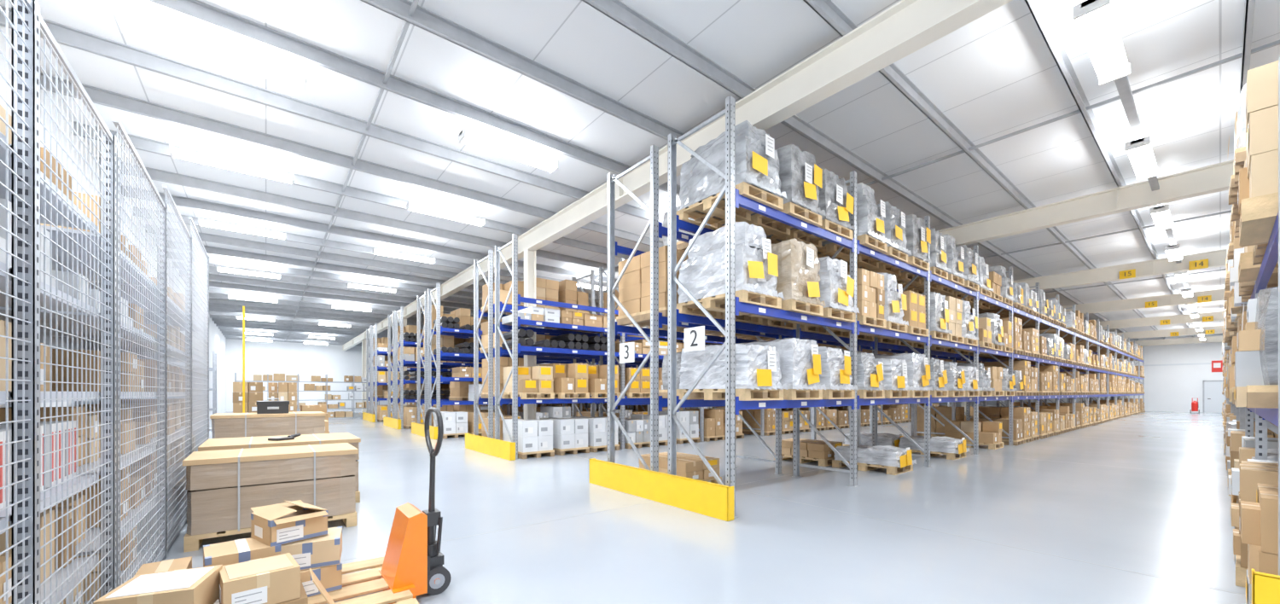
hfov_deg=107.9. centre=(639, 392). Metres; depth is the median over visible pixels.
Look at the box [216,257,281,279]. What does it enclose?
ceiling lamp
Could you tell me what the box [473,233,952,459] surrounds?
rack
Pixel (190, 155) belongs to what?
ceiling lamp
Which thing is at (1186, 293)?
ceiling lamp
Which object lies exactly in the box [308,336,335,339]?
ceiling lamp
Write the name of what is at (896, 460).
load
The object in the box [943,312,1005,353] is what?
load
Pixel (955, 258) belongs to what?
load
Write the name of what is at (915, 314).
load
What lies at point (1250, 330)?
packaged goods
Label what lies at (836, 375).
load
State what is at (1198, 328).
ceiling lamp
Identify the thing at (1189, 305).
ceiling lamp
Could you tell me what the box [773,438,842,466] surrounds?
load
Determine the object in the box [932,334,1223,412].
wall
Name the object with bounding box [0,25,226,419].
wall
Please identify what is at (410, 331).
packaged goods
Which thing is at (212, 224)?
ceiling lamp
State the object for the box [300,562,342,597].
cardboard box
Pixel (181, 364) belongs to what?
shelving unit
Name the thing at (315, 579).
cardboard sheet
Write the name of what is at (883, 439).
load
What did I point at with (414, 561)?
jack
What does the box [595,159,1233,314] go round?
girder
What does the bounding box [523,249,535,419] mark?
steel column
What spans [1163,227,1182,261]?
ceiling lamp
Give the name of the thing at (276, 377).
cartons
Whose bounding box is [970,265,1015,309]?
load
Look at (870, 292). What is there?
load
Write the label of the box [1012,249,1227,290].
girder
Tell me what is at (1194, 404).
fire extinguisher
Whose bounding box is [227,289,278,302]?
ceiling lamp
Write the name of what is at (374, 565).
wooden pallet
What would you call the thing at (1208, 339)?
girder
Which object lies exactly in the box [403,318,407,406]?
steel column
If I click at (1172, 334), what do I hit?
number tag
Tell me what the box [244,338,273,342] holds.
ceiling lamp
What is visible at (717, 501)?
guard
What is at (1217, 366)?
safety sign
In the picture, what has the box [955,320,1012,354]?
load
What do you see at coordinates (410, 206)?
ceiling lamp
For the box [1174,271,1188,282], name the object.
ceiling lamp
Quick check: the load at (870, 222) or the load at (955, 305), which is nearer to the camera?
the load at (870, 222)
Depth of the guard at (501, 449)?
11.05 m
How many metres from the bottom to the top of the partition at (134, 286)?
3.650 m
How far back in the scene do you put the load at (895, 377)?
8.23 m
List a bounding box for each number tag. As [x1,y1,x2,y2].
[1119,268,1135,279]
[1145,301,1157,308]
[1160,319,1169,325]
[1169,331,1178,336]
[1188,258,1208,270]
[1197,295,1211,302]
[1202,315,1213,321]
[1205,329,1214,334]
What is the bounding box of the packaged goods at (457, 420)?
[422,304,725,438]
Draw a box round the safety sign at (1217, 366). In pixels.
[1211,360,1224,372]
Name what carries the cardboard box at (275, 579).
on the cardboard box at (303, 599)
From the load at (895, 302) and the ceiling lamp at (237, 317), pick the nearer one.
the load at (895, 302)
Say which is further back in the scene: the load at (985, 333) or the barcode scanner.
the load at (985, 333)
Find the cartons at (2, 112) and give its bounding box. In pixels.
[0,104,75,603]
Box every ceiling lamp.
[115,5,307,93]
[168,130,294,185]
[197,212,286,240]
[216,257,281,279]
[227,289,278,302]
[236,316,275,321]
[244,331,273,336]
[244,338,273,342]
[303,342,328,344]
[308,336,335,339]
[317,320,351,327]
[331,300,372,312]
[346,283,396,293]
[372,242,436,264]
[406,189,485,226]
[458,122,558,174]
[576,282,606,290]
[1072,0,1130,86]
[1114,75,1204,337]
[1124,111,1158,180]
[1149,203,1174,230]
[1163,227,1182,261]
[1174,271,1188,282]
[1181,286,1192,297]
[1186,303,1196,308]
[1189,310,1198,318]
[1195,326,1203,331]
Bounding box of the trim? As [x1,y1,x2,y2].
[1134,362,1211,366]
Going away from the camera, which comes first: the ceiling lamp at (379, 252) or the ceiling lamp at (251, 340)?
the ceiling lamp at (379, 252)
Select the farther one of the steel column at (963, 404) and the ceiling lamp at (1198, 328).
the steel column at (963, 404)
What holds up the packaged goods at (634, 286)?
on the rack at (729, 327)
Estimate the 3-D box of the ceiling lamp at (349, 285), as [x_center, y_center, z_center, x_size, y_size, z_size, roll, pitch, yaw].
[-9.979,-4.065,17.380,1.600,0.470,0.260,0,0,-39]
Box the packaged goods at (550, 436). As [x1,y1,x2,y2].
[501,304,951,459]
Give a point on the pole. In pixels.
(243, 307)
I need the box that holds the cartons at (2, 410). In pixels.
[0,192,193,603]
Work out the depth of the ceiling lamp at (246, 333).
30.91 m
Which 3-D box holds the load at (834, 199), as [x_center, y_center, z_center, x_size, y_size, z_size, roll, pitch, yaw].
[2.679,-2.883,7.532,0.830,0.964,1.258,0,0,-38]
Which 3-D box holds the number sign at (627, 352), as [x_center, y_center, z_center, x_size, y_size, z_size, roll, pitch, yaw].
[-0.193,-0.600,7.052,0.031,0.300,0.400,0,0,-39]
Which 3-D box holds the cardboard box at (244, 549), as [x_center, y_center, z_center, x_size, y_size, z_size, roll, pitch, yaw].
[-2.573,1.073,3.013,0.362,0.171,0.343,0,0,-44]
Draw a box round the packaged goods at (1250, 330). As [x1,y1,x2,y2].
[1220,60,1278,603]
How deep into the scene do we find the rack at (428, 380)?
15.90 m
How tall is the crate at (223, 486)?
0.863 m
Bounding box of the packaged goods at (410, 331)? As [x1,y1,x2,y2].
[397,325,635,429]
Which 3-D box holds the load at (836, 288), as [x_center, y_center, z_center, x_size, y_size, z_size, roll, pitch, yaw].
[2.714,-1.603,7.489,0.830,1.004,1.276,0,0,-38]
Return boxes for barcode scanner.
[267,433,301,441]
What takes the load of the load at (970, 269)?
on the rack at (729, 327)
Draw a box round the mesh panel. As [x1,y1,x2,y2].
[0,0,116,603]
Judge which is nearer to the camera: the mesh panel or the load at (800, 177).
the mesh panel
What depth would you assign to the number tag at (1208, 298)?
18.75 m
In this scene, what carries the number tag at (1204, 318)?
attached to the girder at (1185, 318)
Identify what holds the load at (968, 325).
on the rack at (729, 327)
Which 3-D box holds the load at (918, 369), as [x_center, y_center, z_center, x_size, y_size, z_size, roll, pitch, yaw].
[5.046,-0.337,9.376,0.830,0.872,1.267,0,0,-38]
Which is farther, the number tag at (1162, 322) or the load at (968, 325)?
the number tag at (1162, 322)
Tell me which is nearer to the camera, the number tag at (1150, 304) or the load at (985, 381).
the load at (985, 381)
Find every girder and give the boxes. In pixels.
[342,0,1012,350]
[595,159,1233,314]
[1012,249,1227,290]
[1062,288,1224,314]
[1095,311,1224,329]
[1117,325,1223,338]
[1126,335,1222,346]
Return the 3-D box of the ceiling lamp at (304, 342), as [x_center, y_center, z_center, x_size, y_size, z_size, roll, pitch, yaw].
[-25.755,-4.065,37.031,1.600,0.470,0.260,0,0,-39]
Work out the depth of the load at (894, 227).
8.36 m
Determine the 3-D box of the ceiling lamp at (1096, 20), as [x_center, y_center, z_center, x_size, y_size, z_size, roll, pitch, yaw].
[4.970,-3.990,4.991,1.600,0.620,0.260,0,0,-39]
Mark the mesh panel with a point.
(34, 199)
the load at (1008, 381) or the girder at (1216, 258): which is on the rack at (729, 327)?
the load at (1008, 381)
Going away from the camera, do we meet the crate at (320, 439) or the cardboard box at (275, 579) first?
the cardboard box at (275, 579)
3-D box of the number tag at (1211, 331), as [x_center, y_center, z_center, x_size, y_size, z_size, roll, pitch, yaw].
[35.374,-3.760,28.914,0.066,0.260,0.360,0,0,-39]
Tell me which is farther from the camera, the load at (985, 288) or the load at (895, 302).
the load at (985, 288)
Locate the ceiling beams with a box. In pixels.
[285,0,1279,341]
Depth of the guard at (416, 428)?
16.00 m
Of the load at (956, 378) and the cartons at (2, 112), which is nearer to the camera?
the cartons at (2, 112)
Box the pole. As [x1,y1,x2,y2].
[242,306,244,413]
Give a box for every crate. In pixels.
[182,442,358,552]
[197,432,360,502]
[209,411,325,438]
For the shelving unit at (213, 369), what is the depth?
11.46 m
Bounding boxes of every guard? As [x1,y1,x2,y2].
[362,412,375,422]
[383,416,401,429]
[411,422,437,439]
[465,433,515,460]
[589,458,734,521]
[1251,569,1279,603]
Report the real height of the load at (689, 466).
0.444 m
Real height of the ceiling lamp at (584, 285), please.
0.520 m
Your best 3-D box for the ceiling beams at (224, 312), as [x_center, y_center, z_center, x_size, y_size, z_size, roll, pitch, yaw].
[4.897,-4.200,30.638,64.000,0.200,53.710,0,0,-39]
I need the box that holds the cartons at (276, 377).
[253,373,374,417]
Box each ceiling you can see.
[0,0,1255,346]
[0,0,1279,339]
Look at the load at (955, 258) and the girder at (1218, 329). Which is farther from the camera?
the girder at (1218, 329)
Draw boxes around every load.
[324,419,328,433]
[639,452,721,483]
[676,120,786,231]
[676,221,784,319]
[676,343,787,401]
[721,144,826,238]
[722,238,826,325]
[738,337,826,400]
[760,256,859,330]
[766,168,855,249]
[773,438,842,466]
[799,268,886,334]
[817,182,890,261]
[817,346,858,399]
[826,273,908,337]
[832,444,916,475]
[834,201,911,271]
[843,432,903,447]
[856,214,931,276]
[856,290,928,341]
[856,351,888,398]
[873,353,932,397]
[873,358,913,398]
[877,291,952,344]
[896,228,951,285]
[896,234,967,291]
[896,296,964,347]
[898,436,969,459]
[913,244,982,296]
[913,300,979,349]
[930,317,993,351]
[930,357,950,397]
[938,256,993,301]
[939,361,967,396]
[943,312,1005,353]
[944,419,1003,449]
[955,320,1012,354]
[956,361,994,396]
[956,366,982,396]
[966,271,1002,305]
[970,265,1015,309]
[984,366,1004,396]
[1001,367,1017,395]
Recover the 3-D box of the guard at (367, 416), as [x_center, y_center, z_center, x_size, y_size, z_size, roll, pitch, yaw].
[-14.349,1.300,24.644,0.120,0.400,3.000,0,0,-39]
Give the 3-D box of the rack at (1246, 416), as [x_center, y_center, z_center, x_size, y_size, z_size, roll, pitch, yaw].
[22.912,-0.800,17.384,48.101,4.600,1.136,0,0,-39]
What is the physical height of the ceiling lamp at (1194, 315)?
0.620 m
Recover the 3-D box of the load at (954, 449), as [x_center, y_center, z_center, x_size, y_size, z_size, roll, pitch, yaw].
[6.929,1.266,11.025,0.830,0.469,1.281,0,0,-39]
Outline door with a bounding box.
[1202,380,1225,413]
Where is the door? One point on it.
(1213, 398)
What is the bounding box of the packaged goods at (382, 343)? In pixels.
[373,337,606,422]
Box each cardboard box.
[93,564,222,603]
[133,556,191,576]
[203,537,281,567]
[218,552,300,603]
[250,500,328,546]
[276,580,308,603]
[280,526,342,570]
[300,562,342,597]
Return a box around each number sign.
[618,342,636,363]
[683,325,706,351]
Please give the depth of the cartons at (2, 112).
2.30 m
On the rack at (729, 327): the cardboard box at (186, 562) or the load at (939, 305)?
the load at (939, 305)
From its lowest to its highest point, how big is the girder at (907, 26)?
0.450 m
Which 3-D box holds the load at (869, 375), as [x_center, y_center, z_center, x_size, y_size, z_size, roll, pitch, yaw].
[3.547,-0.297,8.209,0.830,0.793,1.272,0,0,-40]
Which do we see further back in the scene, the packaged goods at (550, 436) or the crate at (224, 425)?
the packaged goods at (550, 436)
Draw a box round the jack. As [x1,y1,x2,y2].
[342,407,451,603]
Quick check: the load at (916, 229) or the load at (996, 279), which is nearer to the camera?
the load at (916, 229)
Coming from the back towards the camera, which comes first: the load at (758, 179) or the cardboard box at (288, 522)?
the load at (758, 179)
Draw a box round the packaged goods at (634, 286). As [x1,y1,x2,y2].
[616,205,1145,445]
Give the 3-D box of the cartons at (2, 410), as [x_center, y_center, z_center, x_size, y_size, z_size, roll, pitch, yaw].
[-5.386,0.046,4.762,0.803,2.696,5.610,0,0,-39]
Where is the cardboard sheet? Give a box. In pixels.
[309,568,334,603]
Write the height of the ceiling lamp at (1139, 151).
0.620 m
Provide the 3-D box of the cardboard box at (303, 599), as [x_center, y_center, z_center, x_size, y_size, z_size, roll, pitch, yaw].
[-2.167,1.268,2.697,0.362,0.171,0.344,0,0,-42]
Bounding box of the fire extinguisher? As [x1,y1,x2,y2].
[1190,397,1199,413]
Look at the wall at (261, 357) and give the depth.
38.88 m
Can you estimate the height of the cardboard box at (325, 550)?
0.176 m
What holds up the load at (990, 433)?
on the floor
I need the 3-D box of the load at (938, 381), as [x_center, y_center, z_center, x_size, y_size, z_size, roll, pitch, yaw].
[5.886,-0.323,10.088,0.830,0.844,1.256,0,0,-40]
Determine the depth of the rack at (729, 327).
7.42 m
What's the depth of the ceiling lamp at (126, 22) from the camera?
5.26 m
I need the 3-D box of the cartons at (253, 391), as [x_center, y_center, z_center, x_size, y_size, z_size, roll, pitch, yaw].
[-12.421,0.578,16.189,2.600,1.844,1.200,0,0,-39]
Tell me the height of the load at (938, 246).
0.963 m
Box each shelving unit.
[126,351,202,447]
[192,351,216,431]
[234,372,379,418]
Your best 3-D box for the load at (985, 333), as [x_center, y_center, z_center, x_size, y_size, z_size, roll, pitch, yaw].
[8.220,-1.483,11.964,0.800,0.764,1.200,0,0,-40]
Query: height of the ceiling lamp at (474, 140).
0.470 m
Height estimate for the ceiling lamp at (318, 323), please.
0.470 m
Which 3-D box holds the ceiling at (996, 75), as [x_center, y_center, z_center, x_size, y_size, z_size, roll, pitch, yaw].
[5.727,-4.350,29.605,64.000,0.100,57.000,0,0,-39]
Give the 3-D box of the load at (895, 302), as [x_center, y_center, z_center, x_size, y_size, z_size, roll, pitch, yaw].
[4.274,-1.638,8.822,0.830,1.074,1.254,0,0,-40]
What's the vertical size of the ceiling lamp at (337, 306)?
0.470 m
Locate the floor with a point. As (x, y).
(1135, 509)
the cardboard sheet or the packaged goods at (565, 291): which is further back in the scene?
the packaged goods at (565, 291)
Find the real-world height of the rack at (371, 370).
5.030 m
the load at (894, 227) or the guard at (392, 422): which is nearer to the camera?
the load at (894, 227)
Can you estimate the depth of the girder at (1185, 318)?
25.25 m
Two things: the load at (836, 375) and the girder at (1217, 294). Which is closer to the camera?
the load at (836, 375)
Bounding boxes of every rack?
[366,322,488,422]
[388,306,634,429]
[417,283,699,426]
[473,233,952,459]
[607,95,1144,517]
[1225,56,1279,575]
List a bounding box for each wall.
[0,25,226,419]
[226,338,409,412]
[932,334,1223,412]
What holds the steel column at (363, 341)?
on the floor
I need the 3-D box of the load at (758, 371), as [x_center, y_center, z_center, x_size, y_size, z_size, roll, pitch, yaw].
[1.221,-0.269,6.314,0.830,0.736,1.262,0,0,-39]
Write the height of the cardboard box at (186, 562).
0.301 m
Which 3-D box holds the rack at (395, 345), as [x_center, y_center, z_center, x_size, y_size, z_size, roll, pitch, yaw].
[-4.713,-1.015,24.782,15.120,5.030,2.610,0,0,-39]
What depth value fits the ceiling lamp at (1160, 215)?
9.87 m
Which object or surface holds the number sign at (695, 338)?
attached to the rack at (729, 327)
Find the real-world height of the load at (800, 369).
0.872 m
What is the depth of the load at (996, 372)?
12.05 m
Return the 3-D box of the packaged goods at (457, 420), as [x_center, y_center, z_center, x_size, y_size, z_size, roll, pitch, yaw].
[-1.461,-0.823,20.724,14.761,4.644,2.696,0,0,-39]
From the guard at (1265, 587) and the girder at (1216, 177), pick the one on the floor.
the guard at (1265, 587)
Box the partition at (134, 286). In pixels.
[0,116,209,603]
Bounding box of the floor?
[151,406,1246,603]
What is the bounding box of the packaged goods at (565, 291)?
[479,277,907,440]
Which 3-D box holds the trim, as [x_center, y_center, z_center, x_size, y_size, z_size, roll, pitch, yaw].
[30.671,-2.160,49.632,0.019,0.120,57.000,0,0,-39]
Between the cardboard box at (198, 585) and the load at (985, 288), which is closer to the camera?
the cardboard box at (198, 585)
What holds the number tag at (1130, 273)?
attached to the girder at (1216, 258)
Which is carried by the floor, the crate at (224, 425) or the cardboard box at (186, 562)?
the crate at (224, 425)
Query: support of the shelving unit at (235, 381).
on the floor
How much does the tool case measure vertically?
0.270 m
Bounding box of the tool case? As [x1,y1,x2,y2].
[256,398,289,413]
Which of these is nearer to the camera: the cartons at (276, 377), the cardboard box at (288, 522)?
the cardboard box at (288, 522)
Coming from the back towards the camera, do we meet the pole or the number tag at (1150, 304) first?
the number tag at (1150, 304)
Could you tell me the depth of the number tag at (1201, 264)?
13.68 m
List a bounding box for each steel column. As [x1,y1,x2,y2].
[361,339,366,413]
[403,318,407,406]
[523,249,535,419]
[961,401,965,414]
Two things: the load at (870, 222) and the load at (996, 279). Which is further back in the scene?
the load at (996, 279)
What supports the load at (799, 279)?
on the rack at (729, 327)
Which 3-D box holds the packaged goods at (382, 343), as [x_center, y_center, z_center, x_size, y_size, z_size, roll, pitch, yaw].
[-8.333,-0.823,29.317,14.798,4.644,2.698,0,0,-39]
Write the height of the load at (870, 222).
1.098 m
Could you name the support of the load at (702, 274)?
on the rack at (729, 327)

